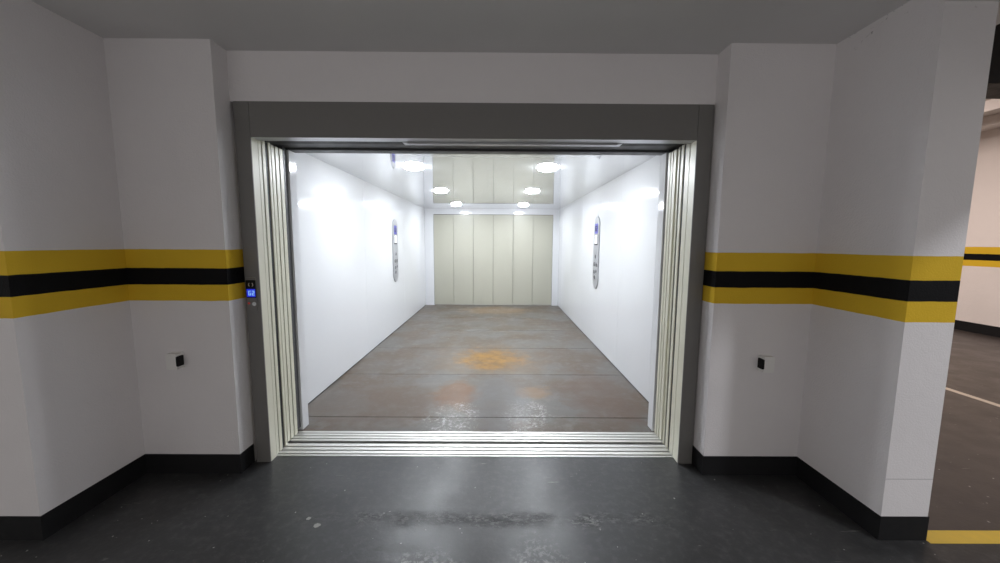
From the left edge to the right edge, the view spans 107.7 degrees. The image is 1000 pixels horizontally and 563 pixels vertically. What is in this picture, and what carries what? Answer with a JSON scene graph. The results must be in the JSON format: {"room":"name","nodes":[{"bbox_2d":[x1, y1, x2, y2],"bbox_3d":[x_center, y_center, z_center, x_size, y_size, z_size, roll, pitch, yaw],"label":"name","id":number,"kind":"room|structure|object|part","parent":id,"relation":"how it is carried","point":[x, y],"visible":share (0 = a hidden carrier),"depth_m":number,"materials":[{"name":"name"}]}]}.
{"room":"parking garage","nodes":[
{"label":"parking garage","id":0,"kind":"room"},
{"bbox_2d":[0,0,144,515],"bbox_3d":[-4.249,-0.070,2.056,3.916,2.660,0.731,0,6,0],"label":"wall","id":1,"kind":"structure","parent":0,"point":[70,410],"depth_m":1.89,"materials":[{"name":"white paint"}]},
{"bbox_2d":[0,444,254,540],"bbox_3d":[-3.854,1.223,1.876,4.484,0.129,0.575,-1,6,-9],"label":"baseboard","id":2,"kind":"structure","parent":1,"relation":"attached to","point":[12,528],"depth_m":2.17,"materials":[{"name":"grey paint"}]},
{"bbox_2d":[103,38,256,459],"bbox_3d":[-1.985,-0.086,2.334,0.613,2.660,0.188,0,6,0],"label":"wall","id":3,"kind":"structure","parent":0,"point":[172,116],"depth_m":2.23,"materials":[{"name":"white paint"}]},
{"bbox_2d":[165,351,184,369],"bbox_3d":[-2.026,0.494,2.274,0.079,0.108,0.052,0,6,0],"label":"photocell","id":4,"kind":"object","parent":3,"relation":"attached to","point":[174,360],"visible":1,"depth_m":2.25,"materials":[{"name":"white plastic"}]},
{"bbox_2d":[233,101,270,461],"bbox_3d":[-1.609,0.061,2.379,0.095,2.363,0.009,0,6,0],"label":"trim","id":5,"kind":"structure","parent":3,"relation":"attached to","point":[240,108],"depth_m":2.36,"materials":[{"name":"grey metal"}]},
{"bbox_2d":[245,277,257,311],"bbox_3d":[-1.616,0.086,2.372,0.068,0.225,0.010,0,6,0],"label":"panel","id":6,"kind":"object","parent":5,"relation":"attached to","point":[250,282],"visible":1,"depth_m":2.37,"materials":[{"name":"grey plastic"}]},
{"bbox_2d":[251,137,276,460],"bbox_3d":[-1.611,0.163,2.425,0.094,2.150,0.061,0,6,0],"label":"trim","id":7,"kind":"structure","parent":3,"relation":"attached to","point":[254,143],"depth_m":2.41,"materials":[{"name":"beige metal"}]},
{"bbox_2d":[286,148,308,429],"bbox_3d":[-1.694,0.041,2.850,0.248,2.296,0.090,0,6,0],"label":"wall","id":8,"kind":"structure","parent":0,"point":[291,164],"depth_m":2.84,"materials":[{"name":"white metal"}]},
{"bbox_2d":[276,146,300,428],"bbox_3d":[-1.849,0.084,2.785,0.524,2.170,0.043,0,6,0],"label":"trim","id":9,"kind":"structure","parent":8,"relation":"attached to","point":[280,147],"depth_m":2.78,"materials":[{"name":"paint"}]},
{"bbox_2d":[287,431,662,443],"bbox_3d":[-0.177,1.217,2.846,2.880,0.020,0.144,0,6,0],"label":"sill","id":10,"kind":"structure","parent":8,"relation":"attached to","point":[422,437],"depth_m":2.82,"materials":[{"name":"metal"}]},
{"bbox_2d":[271,144,681,149],"bbox_3d":[-0.153,-1.173,2.589,3.900,0.410,0.175,0,6,0],"label":"track","id":11,"kind":"object","parent":8,"relation":"attached to","point":[383,146],"visible":0.07,"depth_m":2.64,"materials":[{"name":"metal"}]},
{"bbox_2d":[270,144,297,441],"bbox_3d":[-1.814,0.122,2.693,0.460,2.162,0.138,0,6,0],"label":"sliding door","id":12,"kind":"structure","parent":11,"relation":"attached to","point":[276,153],"depth_m":2.68,"materials":[{"name":"beige metal"}]},
{"bbox_3d":[-1.815,0.117,2.741,0.460,2.162,0.042,0,6,0],"label":"panel","id":13,"kind":"part","parent":12,"relation":"part of","materials":[{"name":"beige metal"}]},
{"bbox_2d":[266,140,696,145],"bbox_3d":[-0.152,-1.150,2.458,3.900,0.428,0.070,0,6,0],"label":"track","id":14,"kind":"object","parent":11,"relation":"attached to","point":[270,142],"depth_m":2.48,"materials":[{"name":"black metal"}]},
{"bbox_2d":[256,139,287,453],"bbox_3d":[-1.798,0.139,2.528,0.460,2.162,0.134,0,6,0],"label":"sliding door","id":15,"kind":"structure","parent":14,"relation":"attached to","point":[264,151],"depth_m":2.52,"materials":[{"name":"beige metal"}]},
{"bbox_3d":[-1.798,0.140,2.519,0.460,2.162,0.033,0,6,0],"label":"panel","id":16,"kind":"part","parent":15,"relation":"part of","materials":[{"name":"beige metal"}]},
{"bbox_3d":[-1.798,0.134,2.581,0.460,2.162,0.027,0,6,0],"label":"panel","id":17,"kind":"part","parent":15,"relation":"part of","materials":[{"name":"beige metal"}]},
{"bbox_2d":[663,141,694,454],"bbox_3d":[1.462,0.155,2.563,0.460,2.162,0.158,0,6,0],"label":"sliding door","id":18,"kind":"structure","parent":14,"relation":"attached to","point":[684,151],"depth_m":2.55,"materials":[{"name":"beige metal"}]},
{"bbox_3d":[1.462,0.148,2.632,0.460,2.162,0.020,0,6,0],"label":"panel","id":19,"kind":"part","parent":18,"relation":"part of","materials":[{"name":"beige metal"}]},
{"bbox_3d":[1.462,0.153,2.584,0.460,2.162,0.036,0,6,0],"label":"panel","id":20,"kind":"part","parent":18,"relation":"part of","materials":[{"name":"beige metal"}]},
{"bbox_2d":[654,149,678,439],"bbox_3d":[1.468,0.136,2.743,0.460,2.162,0.122,0,6,0],"label":"sliding door","id":21,"kind":"structure","parent":11,"relation":"attached to","point":[673,156],"depth_m":2.72,"materials":[{"name":"beige metal"}]},
{"bbox_3d":[1.467,0.132,2.787,0.460,2.162,0.033,0,6,0],"label":"panel","id":22,"kind":"part","parent":21,"relation":"part of","materials":[{"name":"beige metal"}]},
{"bbox_3d":[1.467,0.136,2.746,0.460,2.162,0.031,0,6,0],"label":"panel","id":23,"kind":"part","parent":21,"relation":"part of","materials":[{"name":"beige metal"}]},
{"bbox_2d":[286,148,668,154],"bbox_3d":[-0.153,-1.130,2.731,3.900,0.324,0.089,0,6,0],"label":"lintel","id":24,"kind":"object","parent":8,"relation":"attached to","point":[295,150],"visible":0.07,"depth_m":2.71,"materials":[{"name":"paint"}]},
{"bbox_2d":[361,443,663,444],"bbox_3d":[-0.177,1.242,2.849,2.880,0.030,0.144,0,6,0],"label":"trim","id":25,"kind":"structure","parent":8,"relation":"attached to","point":[361,443],"depth_m":2.78,"materials":[{"name":"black metal"}]},
{"bbox_2d":[295,153,425,402],"bbox_3d":[-1.802,-0.275,5.810,0.050,2.288,5.864,0,6,0],"label":"wall","id":26,"kind":"structure","parent":0,"point":[353,301],"depth_m":4.30,"materials":[{"name":"white metal"}]},
{"bbox_2d":[308,307,422,403],"bbox_3d":[-1.811,0.869,5.930,0.046,0.012,5.864,0,6,0],"label":"trim","id":27,"kind":"structure","parent":26,"relation":"attached to","point":[422,307],"depth_m":4.49,"materials":[{"name":"black metal"}]},
{"bbox_2d":[392,219,398,281],"bbox_3d":[-1.767,-0.521,6.174,0.020,1.050,0.290,0,6,0],"label":"control panel","id":28,"kind":"object","parent":26,"relation":"attached to","point":[394,223],"visible":1,"depth_m":6.14,"materials":[{"name":"metal"}]},
{"bbox_2d":[226,51,718,139],"bbox_3d":[-0.167,-1.151,2.287,3.012,0.511,0.070,0,6,0],"label":"wall","id":29,"kind":"structure","parent":0,"point":[302,76],"depth_m":2.26,"materials":[{"name":"white paint"}]},
{"bbox_2d":[252,137,695,143],"bbox_3d":[-0.160,-1.004,2.317,2.791,0.212,0.081,0,6,0],"label":"trim header reveal","id":30,"kind":"object","parent":29,"relation":"attached to","point":[257,138],"visible":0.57,"depth_m":2.33,"materials":[{"name":"metal"}]},
{"bbox_2d":[403,142,621,146],"bbox_3d":[0.082,-0.975,2.399,1.430,0.161,0.065,0,6,0],"label":"trim","id":31,"kind":"structure","parent":29,"relation":"attached to","point":[405,143],"depth_m":2.38,"materials":[{"name":"metal"}]},
{"bbox_2d":[298,305,653,431],"bbox_3d":[-0.192,0.916,5.915,3.225,0.060,6.013,0,6,0],"label":"floor","id":32,"kind":"structure","parent":0,"point":[447,368],"depth_m":3.98,"materials":[{"name":"metal"}]},
{"bbox_2d":[306,153,656,208],"bbox_3d":[-0.178,-1.436,5.723,3.285,0.060,5.924,0,6,0],"label":"ceiling","id":33,"kind":"structure","parent":0,"point":[472,181],"depth_m":4.36,"materials":[{"name":"white metal"}]},
{"bbox_2d":[403,164,423,169],"bbox_3d":[-0.907,-1.198,3.843,0.218,0.027,0.218,0,6,0],"label":"recessed light","id":34,"kind":"object","parent":33,"relation":"in","point":[407,166],"visible":1,"depth_m":3.78,"materials":[{"name":"white plastic"}]},
{"bbox_2d":[434,190,447,192],"bbox_3d":[-0.912,-1.385,5.633,0.218,0.027,0.218,0,6,0],"label":"recessed light","id":35,"kind":"object","parent":33,"relation":"in","point":[436,191],"visible":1,"depth_m":5.57,"materials":[{"name":"white plastic"}]},
{"bbox_2d":[525,190,538,193],"bbox_3d":[0.498,-1.375,5.619,0.218,0.027,0.218,0,6,0],"label":"recessed light","id":36,"kind":"object","parent":33,"relation":"in","point":[528,191],"visible":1,"depth_m":5.57,"materials":[{"name":"white plastic"}]},
{"bbox_2d":[526,191,538,193],"bbox_3d":[0.498,-1.375,5.619,0.199,0.025,0.199,0,6,0],"label":"diffuser","id":37,"kind":"object","parent":36,"relation":"attached to","point":[531,192],"depth_m":5.57,"materials":[{"name":"white plastic"}]},
{"bbox_2d":[537,166,557,171],"bbox_3d":[0.503,-1.192,3.868,0.218,0.027,0.218,0,6,0],"label":"recessed light","id":38,"kind":"object","parent":33,"relation":"in","point":[541,168],"visible":1,"depth_m":3.82,"materials":[{"name":"white plastic"}]},
{"bbox_2d":[425,209,559,305],"bbox_3d":[-0.194,-0.569,8.762,3.285,2.300,0.060,0,6,0],"label":"wall","id":39,"kind":"structure","parent":0,"point":[429,213],"depth_m":8.67,"materials":[{"name":"white metal"}]},
{"bbox_2d":[434,214,532,304],"bbox_3d":[-0.164,-0.573,8.807,2.880,2.300,0.029,0,6,0],"label":"trim","id":40,"kind":"structure","parent":39,"relation":"attached to","point":[434,214],"depth_m":8.86,"materials":[{"name":"beige metal"}]},
{"bbox_2d":[434,215,552,304],"bbox_3d":[-0.164,-0.507,8.765,2.836,2.153,0.047,0,6,0],"label":"sliding door","id":41,"kind":"structure","parent":39,"relation":"in","point":[501,250],"depth_m":8.75,"materials":[{"name":"beige metal"}]},
{"bbox_3d":[-1.347,-0.515,8.773,0.469,2.153,0.023,0,6,0],"label":"door panel","id":42,"kind":"part","parent":41,"relation":"part of","materials":[{"name":"beige metal"}]},
{"bbox_3d":[-0.874,-0.511,8.762,0.469,2.153,0.023,0,6,0],"label":"door panel","id":43,"kind":"part","parent":41,"relation":"part of","materials":[{"name":"beige metal"}]},
{"bbox_3d":[-0.401,-0.507,8.752,0.469,2.153,0.023,0,6,0],"label":"door panel","id":44,"kind":"part","parent":41,"relation":"part of","materials":[{"name":"beige metal"}]},
{"bbox_3d":[0.073,-0.504,8.754,0.469,2.153,0.023,0,6,0],"label":"door panel","id":45,"kind":"part","parent":41,"relation":"part of","materials":[{"name":"beige metal"}]},
{"bbox_3d":[0.546,-0.503,8.768,0.469,2.153,0.023,0,6,0],"label":"door panel","id":46,"kind":"part","parent":41,"relation":"part of","materials":[{"name":"beige metal"}]},
{"bbox_3d":[1.019,-0.502,8.781,0.469,2.153,0.023,0,6,0],"label":"door panel","id":47,"kind":"part","parent":41,"relation":"part of","materials":[{"name":"beige metal"}]},
{"bbox_2d":[0,329,999,562],"bbox_3d":[1.087,1.432,1.360,14.600,0.122,16.800,0,6,0],"label":"floor","id":48,"kind":"structure","parent":0,"point":[284,509],"depth_m":2.04,"materials":[{"name":"paint"}]},
{"bbox_2d":[31,0,999,53],"bbox_3d":[-1.776,-1.023,-2.425,8.820,0.200,9.800,0,6,0],"label":"ceiling","id":49,"kind":"structure","parent":0,"point":[478,26],"depth_m":1.93,"materials":[{"name":"paint"}]},
{"bbox_2d":[557,155,660,401],"bbox_3d":[1.433,-0.256,5.821,0.050,2.288,5.864,0,6,0],"label":"wall","id":50,"kind":"structure","parent":0,"point":[616,316],"depth_m":4.38,"materials":[{"name":"white metal"}]},
{"bbox_2d":[592,216,599,288],"bbox_3d":[1.400,-0.420,5.324,0.020,1.050,0.290,0,6,0],"label":"control panel","id":51,"kind":"object","parent":50,"relation":"attached to","point":[596,246],"visible":1,"depth_m":5.28,"materials":[{"name":"metal"}]},
{"bbox_2d":[558,306,648,402],"bbox_3d":[1.428,0.887,5.941,0.046,0.012,5.864,0,6,0],"label":"trim","id":52,"kind":"structure","parent":50,"relation":"attached to","point":[558,306],"depth_m":4.67,"materials":[{"name":"black metal"}]},
{"bbox_2d":[648,151,667,430],"bbox_3d":[1.348,0.058,2.861,0.237,2.296,0.090,0,6,0],"label":"door frame","id":53,"kind":"structure","parent":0,"point":[664,158],"depth_m":2.85,"materials":[{"name":"white metal"}]},
{"bbox_2d":[654,150,673,427],"bbox_3d":[1.516,0.101,2.812,0.546,2.170,0.013,0,6,0],"label":"trim","id":54,"kind":"structure","parent":53,"relation":"attached to","point":[669,150],"depth_m":2.80,"materials":[{"name":"paint"}]},
{"bbox_2d":[693,43,836,455],"bbox_3d":[1.639,-0.066,2.347,0.611,2.660,0.188,0,6,0],"label":"wall","id":55,"kind":"structure","parent":0,"point":[772,108],"depth_m":2.24,"materials":[{"name":"white paint"}]},
{"bbox_2d":[277,443,672,457],"bbox_3d":[-0.176,1.236,2.659,2.880,0.020,0.160,0,6,0],"label":"sill","id":56,"kind":"structure","parent":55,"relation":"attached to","point":[291,449],"depth_m":2.66,"materials":[{"name":"metal"}]},
{"bbox_2d":[673,141,696,461],"bbox_3d":[1.276,0.179,2.440,0.094,2.150,0.071,0,6,0],"label":"trim","id":57,"kind":"structure","parent":55,"relation":"attached to","point":[693,145],"depth_m":2.43,"materials":[{"name":"beige metal"}]},
{"bbox_2d":[677,104,714,463],"bbox_3d":[1.276,0.077,2.389,0.095,2.363,0.009,0,6,0],"label":"trim","id":58,"kind":"structure","parent":55,"relation":"attached to","point":[706,112],"depth_m":2.38,"materials":[{"name":"grey metal"}]},
{"bbox_2d":[757,354,774,372],"bbox_3d":[1.667,0.515,2.287,0.079,0.108,0.052,0,6,0],"label":"photocell","id":59,"kind":"object","parent":55,"relation":"attached to","point":[766,362],"visible":1,"depth_m":2.27,"materials":[{"name":"white plastic"}]},
{"bbox_2d":[797,0,998,516],"bbox_3d":[2.057,-0.877,5.604,0.240,3.600,7.883,0,6,0],"label":"column","id":60,"kind":"structure","parent":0,"point":[909,90],"depth_m":1.83,"materials":[{"name":"white paint"}]},
{"bbox_2d":[692,446,928,539],"bbox_3d":[1.741,0.858,5.682,0.858,0.129,7.687,0,6,0],"label":"baseboard","id":61,"kind":"structure","parent":60,"relation":"attached to","point":[879,527],"depth_m":2.20,"materials":[{"name":"grey paint"}]},
{"bbox_2d":[945,0,999,0],"bbox_3d":[5.120,-1.711,1.413,6.328,1.030,0.297,0,6,0],"label":"beam","id":62,"kind":"structure","parent":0,"point":[945,0],"depth_m":1.60,"materials":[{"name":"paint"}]},
{"bbox_2d":[955,128,999,326],"bbox_3d":[8.325,-0.826,5.468,0.120,3.600,8.200,0,6,0],"label":"wall","id":63,"kind":"structure","parent":0,"point":[978,302],"depth_m":6.23,"materials":[{"name":"paint"}]},
{"bbox_2d":[954,320,999,337],"bbox_3d":[8.250,0.869,5.747,0.010,0.170,7.600,0,6,0],"label":"baseboard","id":64,"kind":"structure","parent":63,"relation":"attached to","point":[983,329],"depth_m":6.30,"materials":[{"name":"grey paint"}]},
{"bbox_2d":[981,99,999,131],"bbox_3d":[5.231,-2.575,5.435,6.088,0.150,7.883,0,6,0],"label":"ceiling","id":65,"kind":"structure","parent":0,"point":[995,127],"depth_m":5.98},
{"bbox_2d":[981,113,999,129],"bbox_3d":[7.424,-2.409,5.410,0.160,0.150,7.780,0,6,0],"label":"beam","id":66,"kind":"structure","parent":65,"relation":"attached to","point":[990,121],"depth_m":5.47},
{"bbox_2d":[983,99,999,114],"bbox_3d":[6.624,-2.413,5.407,0.160,0.150,7.780,0,6,0],"label":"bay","id":67,"kind":"object","parent":65,"relation":"attached to","point":[992,105],"depth_m":4.87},
{"bbox_2d":[986,24,999,98],"bbox_3d":[5.740,-1.898,2.985,5.080,0.680,0.300,0,6,0],"label":"beam","id":68,"kind":"structure","parent":65,"relation":"attached to","point":[993,87],"depth_m":2.86,"materials":[{"name":"black metal"}]}
]}

